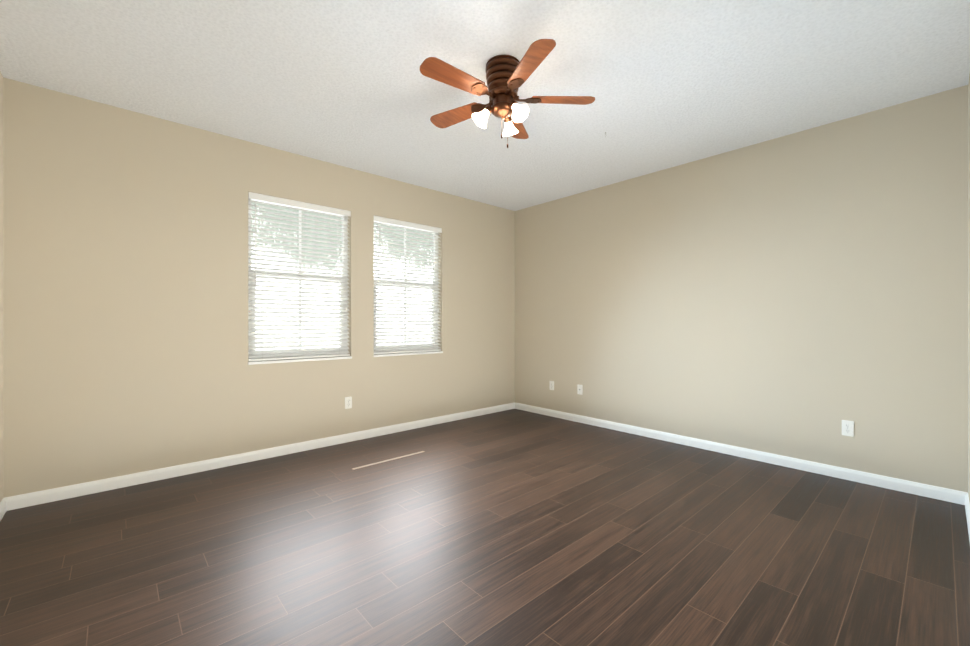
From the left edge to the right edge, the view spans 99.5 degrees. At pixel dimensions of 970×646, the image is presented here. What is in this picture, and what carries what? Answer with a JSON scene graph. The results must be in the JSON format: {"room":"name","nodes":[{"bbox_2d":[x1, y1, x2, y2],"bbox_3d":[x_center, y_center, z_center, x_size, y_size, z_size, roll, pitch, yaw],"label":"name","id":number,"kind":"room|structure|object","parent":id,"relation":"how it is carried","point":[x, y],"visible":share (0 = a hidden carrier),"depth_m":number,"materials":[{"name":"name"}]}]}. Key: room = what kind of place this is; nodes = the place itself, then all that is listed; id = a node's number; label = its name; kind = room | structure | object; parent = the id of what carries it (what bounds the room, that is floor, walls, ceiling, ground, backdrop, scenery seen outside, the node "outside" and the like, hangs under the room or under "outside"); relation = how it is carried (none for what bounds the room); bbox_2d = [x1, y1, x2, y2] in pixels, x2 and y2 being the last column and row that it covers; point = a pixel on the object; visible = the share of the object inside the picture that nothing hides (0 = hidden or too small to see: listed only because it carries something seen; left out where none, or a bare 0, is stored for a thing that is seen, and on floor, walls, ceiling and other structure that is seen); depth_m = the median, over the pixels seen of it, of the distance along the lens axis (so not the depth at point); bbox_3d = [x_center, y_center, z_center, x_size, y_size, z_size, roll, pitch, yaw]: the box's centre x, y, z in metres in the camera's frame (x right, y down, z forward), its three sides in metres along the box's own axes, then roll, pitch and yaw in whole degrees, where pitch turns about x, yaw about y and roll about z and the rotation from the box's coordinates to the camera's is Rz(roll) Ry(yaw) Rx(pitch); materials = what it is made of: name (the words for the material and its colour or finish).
{"room":"empty bedroom","nodes":[
{"label":"empty bedroom","id":0,"kind":"room"},
{"bbox_2d":[0,71,2,501],"bbox_3d":[-1.659,-0.179,0.956,0.150,2.700,4.174,0,0,-42],"label":"wall","id":1,"kind":"structure","parent":0,"point":[1,287],"depth_m":2.52,"materials":[{"name":"beige paint"}]},
{"bbox_2d":[0,496,11,520],"bbox_3d":[-1.637,1.130,1.055,0.014,0.082,3.990,0,0,-42],"label":"baseboard","id":2,"kind":"structure","parent":1,"relation":"attached to","point":[6,503],"depth_m":2.54,"materials":[{"name":"white wood"}]},
{"bbox_2d":[3,77,514,497],"bbox_3d":[-1.346,-0.180,4.147,4.886,2.700,0.150,0,0,-42],"label":"wall","id":3,"kind":"structure","parent":0,"point":[125,291],"depth_m":3.13,"materials":[{"name":"beige paint"}]},
{"bbox_2d":[12,402,515,509],"bbox_3d":[-1.291,1.129,4.087,4.586,0.082,0.014,0,0,-42],"label":"baseboard","id":4,"kind":"structure","parent":3,"relation":"attached to","point":[117,482],"depth_m":3.31,"materials":[{"name":"white wood"}]},
{"bbox_2d":[248,199,351,364],"bbox_3d":[-1.700,-0.379,3.810,0.911,1.462,0.147,0,0,-42],"label":"window","id":5,"kind":"structure","parent":3,"relation":"in","point":[298,359],"depth_m":3.82,"materials":[{"name":"white plastic"}]},
{"bbox_2d":[248,192,350,360],"bbox_3d":[-1.679,-0.392,3.786,0.895,1.432,0.077,0,0,-42],"label":"window blind","id":6,"kind":"object","parent":5,"relation":"attached to","point":[287,202],"visible":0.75,"depth_m":3.75,"materials":[{"name":"white plastic"}]},
{"bbox_2d":[345,397,351,408],"bbox_3d":[-1.344,0.785,4.043,0.070,0.115,0.008,0,0,-42],"label":"outlet","id":7,"kind":"object","parent":3,"relation":"attached to","point":[348,402],"visible":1,"depth_m":4.04,"materials":[{"name":"white plastic"}]},
{"bbox_2d":[373,221,442,356],"bbox_3d":[-0.864,-0.380,4.562,0.877,1.462,0.147,0,0,-42],"label":"window","id":8,"kind":"structure","parent":3,"relation":"in","point":[406,353],"depth_m":4.59,"materials":[{"name":"white plastic"}]},
{"bbox_2d":[374,216,441,353],"bbox_3d":[-0.843,-0.393,4.539,0.861,1.432,0.077,0,0,-42],"label":"window blind","id":9,"kind":"object","parent":8,"relation":"attached to","point":[399,223],"visible":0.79,"depth_m":4.52,"materials":[{"name":"white plastic"}]},
{"bbox_2d":[0,409,969,645],"bbox_3d":[0.051,1.230,2.597,4.886,0.120,4.324,0,0,-42],"label":"floor","id":10,"kind":"structure","parent":0,"point":[514,527],"depth_m":2.10,"materials":[{"name":"brown wood"}]},
{"bbox_2d":[352,451,424,469],"bbox_3d":[-0.807,1.169,3.509,0.680,0.002,0.030,0,0,-42],"label":"floor strip","id":11,"kind":"object","parent":10,"relation":"on","point":[387,460],"visible":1,"depth_m":3.49,"materials":[{"name":"beige wood"}]},
{"bbox_2d":[0,0,969,210],"bbox_3d":[0.051,-1.589,2.596,4.886,0.120,4.324,0,0,-42],"label":"ceiling","id":12,"kind":"structure","parent":0,"point":[666,84],"depth_m":2.50,"materials":[{"name":"paint"}]},
{"bbox_2d":[420,39,594,147],"bbox_3d":[0.077,-1.282,2.424,1.023,0.494,1.049,0,0,-42],"label":"ceiling fan","id":13,"kind":"object","parent":12,"relation":"hanging from","point":[507,76],"visible":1,"depth_m":2.36,"materials":[{"name":"brown wood"}]},
{"bbox_2d":[515,85,967,491],"bbox_3d":[1.861,-0.180,4.125,0.150,2.700,4.174,0,0,-42],"label":"wall","id":14,"kind":"structure","parent":0,"point":[802,295],"depth_m":3.37,"materials":[{"name":"beige paint"}]},
{"bbox_2d":[549,381,553,389],"bbox_3d":[0.836,0.783,5.146,0.008,0.115,0.070,0,0,-42],"label":"electrical outlet","id":15,"kind":"object","parent":14,"relation":"attached to","point":[551,385],"visible":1,"depth_m":5.14,"materials":[{"name":"white plastic"}]},
{"bbox_2d":[577,384,582,394],"bbox_3d":[1.113,0.783,4.831,0.017,0.115,0.070,0,0,-42],"label":"outlet","id":16,"kind":"object","parent":14,"relation":"attached to","point":[580,389],"visible":1,"depth_m":4.83,"materials":[{"name":"white plastic"}]},
{"bbox_2d":[516,403,959,503],"bbox_3d":[1.761,1.129,4.114,0.014,0.082,3.990,0,0,-42],"label":"baseboard","id":17,"kind":"structure","parent":14,"relation":"attached to","point":[935,492],"depth_m":3.39,"materials":[{"name":"white wood"}]},
{"bbox_2d":[842,420,853,436],"bbox_3d":[2.709,0.786,3.066,0.008,0.115,0.070,0,0,-42],"label":"electrical outlet","id":18,"kind":"object","parent":14,"relation":"attached to","point":[847,428],"visible":1,"depth_m":3.06,"materials":[{"name":"white plastic"}]},
{"bbox_2d":[968,74,969,501],"bbox_3d":[1.447,-0.179,1.046,4.586,2.700,0.150,0,0,-42],"label":"wall","id":19,"kind":"structure","parent":0,"point":[969,288],"depth_m":2.52,"materials":[{"name":"beige paint"}]},
{"bbox_2d":[960,491,969,541],"bbox_3d":[2.222,1.130,1.854,2.302,0.082,0.014,0,0,-42],"label":"baseboard","id":20,"kind":"structure","parent":19,"relation":"attached to","point":[964,497],"depth_m":2.52,"materials":[{"name":"white wood"}]},
{"label":"outside","id":21,"kind":"structure","parent":0,"visible":0},
{"bbox_2d":[251,202,432,349],"bbox_3d":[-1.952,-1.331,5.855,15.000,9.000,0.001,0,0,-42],"label":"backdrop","id":22,"kind":"structure","parent":21,"point":[302,228],"depth_m":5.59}
]}

